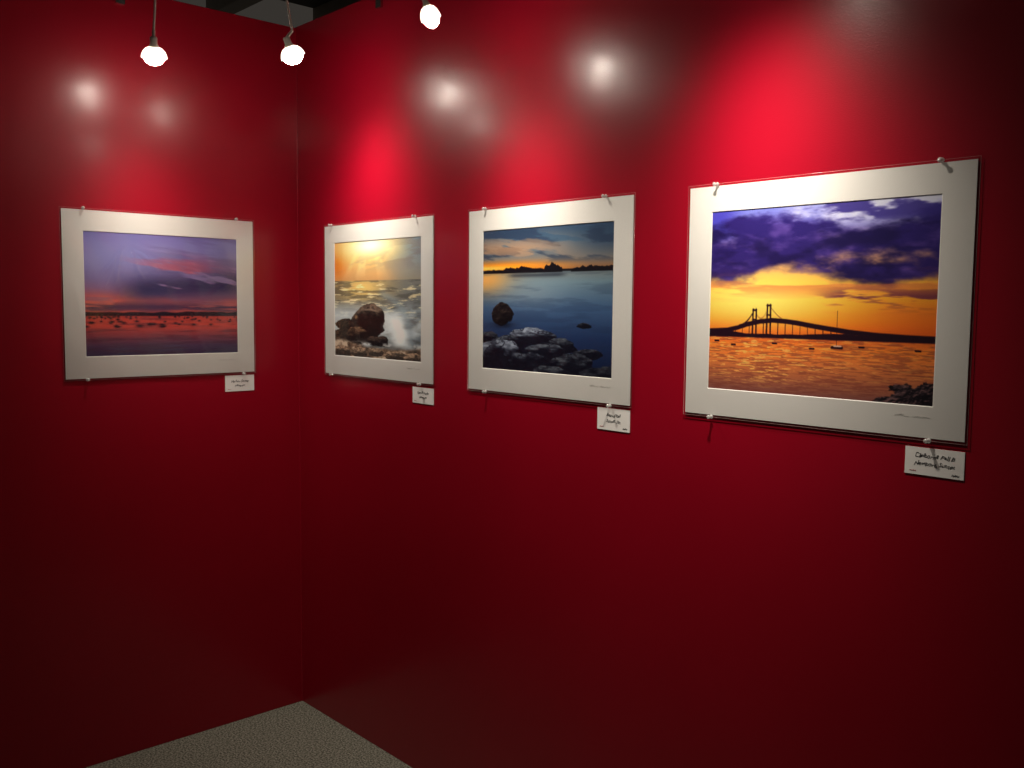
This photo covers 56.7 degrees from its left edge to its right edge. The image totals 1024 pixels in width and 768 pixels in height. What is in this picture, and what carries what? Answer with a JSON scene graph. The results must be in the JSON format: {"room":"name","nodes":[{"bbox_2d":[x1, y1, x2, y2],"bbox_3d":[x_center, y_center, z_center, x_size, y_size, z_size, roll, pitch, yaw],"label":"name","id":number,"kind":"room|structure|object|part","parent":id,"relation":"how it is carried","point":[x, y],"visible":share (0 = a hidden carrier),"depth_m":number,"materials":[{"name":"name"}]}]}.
{"room":"art gallery","nodes":[
{"label":"art gallery","id":0,"kind":"room"},
{"bbox_2d":[0,0,301,767],"bbox_3d":[-1.982,0.040,2.439,3.200,2.484,0.050,-4,6,-42],"label":"wall","id":1,"kind":"structure","parent":0,"point":[150,574],"depth_m":3.10,"materials":[{"name":"red paint"}]},
{"bbox_2d":[115,0,166,65],"bbox_3d":[-1.151,-1.176,2.877,0.073,0.466,0.384,-4,6,-42],"label":"lamp","id":2,"kind":"object","parent":1,"relation":"attached to","point":[153,54],"visible":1,"depth_m":2.76,"materials":[{"name":"white glass"}]},
{"bbox_2d":[149,36,158,46],"bbox_3d":[-1.044,-0.996,2.765,0.028,0.032,0.028,-1,24,-18],"label":"socket","id":3,"kind":"object","parent":2,"relation":"attached to","point":[153,40],"depth_m":2.76,"materials":[{"name":"grey metal"}]},
{"bbox_3d":[-1.136,-1.225,2.865,0.009,0.368,0.353,-4,6,-40],"label":"arm","id":4,"kind":"part","parent":2,"relation":"part of","materials":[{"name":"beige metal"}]},
{"bbox_3d":[-1.049,-0.958,2.781,0.061,0.047,0.061,-1,24,-18],"label":"bulb","id":5,"kind":"part","parent":2,"relation":"part of","materials":[{"name":"white glass"}]},
{"bbox_2d":[59,206,255,380],"bbox_3d":[-1.146,-0.291,3.134,0.646,0.537,0.010,-4,6,-42],"label":"picture","id":6,"kind":"object","parent":1,"relation":"attached to","point":[144,294],"visible":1,"depth_m":3.11},
{"bbox_2d":[83,231,237,356],"bbox_3d":[-1.147,-0.293,3.137,0.517,0.398,0.001,-4,6,-42],"label":"print","id":7,"kind":"object","parent":6,"relation":"attached to","point":[145,294],"depth_m":3.12},
{"bbox_2d":[225,374,253,391],"bbox_3d":[-0.958,-0.003,3.338,0.109,0.056,0.002,-4,6,-42],"label":"wall label","id":8,"kind":"object","parent":1,"relation":"attached to","point":[232,382],"visible":1,"depth_m":3.34,"materials":[{"name":"white paper"}]},
{"bbox_2d":[85,701,411,767],"bbox_3d":[-0.522,1.375,1.825,8.000,0.050,9.000,-4,6,-42],"label":"floor","id":9,"kind":"structure","parent":0,"point":[295,735],"depth_m":3.21,"materials":[{"name":"grey carpet"}]},
{"bbox_2d":[282,0,330,7],"bbox_3d":[-0.489,-2.262,1.526,8.000,0.050,9.000,-4,6,-42],"label":"ceiling","id":10,"kind":"structure","parent":0,"point":[308,3],"depth_m":6.63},
{"bbox_2d":[206,0,261,13],"bbox_3d":[1.067,-2.231,2.956,0.120,0.220,9.000,-4,6,-42],"label":"ceiling beam","id":11,"kind":"structure","parent":10,"relation":"attached to","point":[229,6],"depth_m":6.05,"materials":[{"name":"paint"}]},
{"bbox_2d":[313,0,360,19],"bbox_3d":[1.658,-2.269,3.494,0.120,0.220,9.000,-4,6,-42],"label":"ceiling beam","id":12,"kind":"structure","parent":10,"relation":"attached to","point":[331,6],"depth_m":6.58,"materials":[{"name":"paint"}]},
{"bbox_2d":[420,0,440,27],"bbox_3d":[-0.073,-1.124,2.420,0.412,0.485,0.051,-4,6,-42],"label":"lamp","id":13,"kind":"object","parent":10,"relation":"hanging from","point":[429,14],"visible":1,"depth_m":2.31,"materials":[{"name":"white glass"}]},
{"bbox_2d":[422,0,429,6],"bbox_3d":[-0.212,-0.934,2.315,0.019,0.032,0.019,-26,17,-25],"label":"socket","id":14,"kind":"object","parent":13,"relation":"attached to","point":[425,2],"depth_m":2.31,"materials":[{"name":"grey metal"}]},
{"bbox_3d":[-0.199,-0.896,2.326,0.042,0.047,0.042,-26,17,-25],"label":"bulb","id":15,"kind":"part","parent":13,"relation":"part of","materials":[{"name":"white glass"}]},
{"bbox_2d":[295,0,1023,767],"bbox_3d":[0.634,0.099,1.988,0.050,2.488,4.250,-4,6,-42],"label":"wall","id":16,"kind":"structure","parent":0,"point":[490,580],"depth_m":2.27,"materials":[{"name":"red paint"}]},
{"bbox_2d":[295,30,302,700],"bbox_3d":[-0.784,-0.033,3.495,0.003,2.478,0.003,-4,6,-42],"label":"trim","id":17,"kind":"structure","parent":16,"relation":"attached to","point":[295,30],"depth_m":3.49,"materials":[{"name":"red paint"}]},
{"bbox_2d":[281,0,382,64],"bbox_3d":[-0.534,-1.188,2.931,0.400,0.450,0.074,-4,6,-42],"label":"lamp","id":18,"kind":"object","parent":16,"relation":"attached to","point":[292,54],"visible":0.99,"depth_m":2.82,"materials":[{"name":"white glass"}]},
{"bbox_2d":[283,36,293,47],"bbox_3d":[-0.667,-1.017,2.824,0.028,0.032,0.028,5,31,46],"label":"socket","id":19,"kind":"object","parent":18,"relation":"attached to","point":[288,44],"depth_m":2.81,"materials":[{"name":"grey metal"}]},
{"bbox_3d":[-0.538,-1.235,2.908,0.369,0.351,0.011,-3,6,-39],"label":"arm","id":20,"kind":"part","parent":18,"relation":"part of","materials":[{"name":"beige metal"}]},
{"bbox_3d":[-0.655,-0.980,2.838,0.061,0.047,0.061,5,31,46],"label":"bulb","id":21,"kind":"part","parent":18,"relation":"part of","materials":[{"name":"white glass"}]},
{"bbox_2d":[324,214,433,385],"bbox_3d":[-0.448,-0.274,3.106,0.006,0.521,0.628,-4,6,-42],"label":"picture","id":22,"kind":"object","parent":16,"relation":"attached to","point":[379,286],"visible":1,"depth_m":3.08},
{"bbox_2d":[335,237,420,361],"bbox_3d":[-0.447,-0.277,3.106,0.001,0.392,0.501,-4,6,-42],"label":"print","id":23,"kind":"object","parent":22,"relation":"attached to","point":[378,282],"depth_m":3.09},
{"bbox_2d":[413,387,433,404],"bbox_3d":[-0.276,0.036,2.943,0.002,0.050,0.107,-4,6,-42],"label":"wall label","id":24,"kind":"object","parent":16,"relation":"attached to","point":[421,395],"visible":1,"depth_m":2.94,"materials":[{"name":"white paper"}]},
{"bbox_2d":[467,192,634,407],"bbox_3d":[0.083,-0.221,2.527,0.007,0.521,0.626,-4,6,-42],"label":"picture","id":25,"kind":"object","parent":16,"relation":"attached to","point":[550,285],"visible":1,"depth_m":2.50},
{"bbox_2d":[483,221,613,377],"bbox_3d":[0.084,-0.223,2.528,0.001,0.394,0.499,-4,6,-42],"label":"print","id":26,"kind":"object","parent":25,"relation":"attached to","point":[548,291],"depth_m":2.51},
{"bbox_2d":[597,407,629,432],"bbox_3d":[0.253,0.089,2.366,0.002,0.055,0.107,-4,6,-42],"label":"wall label","id":27,"kind":"object","parent":16,"relation":"attached to","point":[607,418],"visible":1,"depth_m":2.37,"materials":[{"name":"white paper"}]},
{"bbox_2d":[683,156,980,444],"bbox_3d":[0.617,-0.169,1.945,0.007,0.521,0.642,-4,6,-42],"label":"picture","id":28,"kind":"object","parent":16,"relation":"attached to","point":[839,300],"visible":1,"depth_m":1.91},
{"bbox_2d":[708,194,941,406],"bbox_3d":[0.618,-0.170,1.946,0.001,0.399,0.515,-4,6,-42],"label":"print","id":29,"kind":"object","parent":28,"relation":"attached to","point":[829,300],"depth_m":1.92},
{"bbox_2d":[923,438,930,443],"bbox_3d":[0.783,0.106,1.780,0.026,0.010,0.010,-3,6,-35],"label":"pin","id":30,"kind":"object","parent":16,"relation":"attached to","point":[928,440],"visible":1,"depth_m":1.77,"materials":[{"name":"plastic"}]},
{"bbox_2d":[904,446,964,480],"bbox_3d":[0.792,0.148,1.780,0.002,0.052,0.111,-4,6,-42],"label":"wall label","id":31,"kind":"object","parent":16,"relation":"attached to","point":[918,460],"visible":1,"depth_m":1.78,"materials":[{"name":"white paper"}]},
{"bbox_2d":[937,157,944,162],"bbox_3d":[0.788,-0.410,1.737,0.010,0.010,0.026,5,8,44],"label":"pin","id":32,"kind":"object","parent":16,"relation":"attached to","point":[940,159],"visible":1,"depth_m":1.73,"materials":[{"name":"plastic"}]}
]}

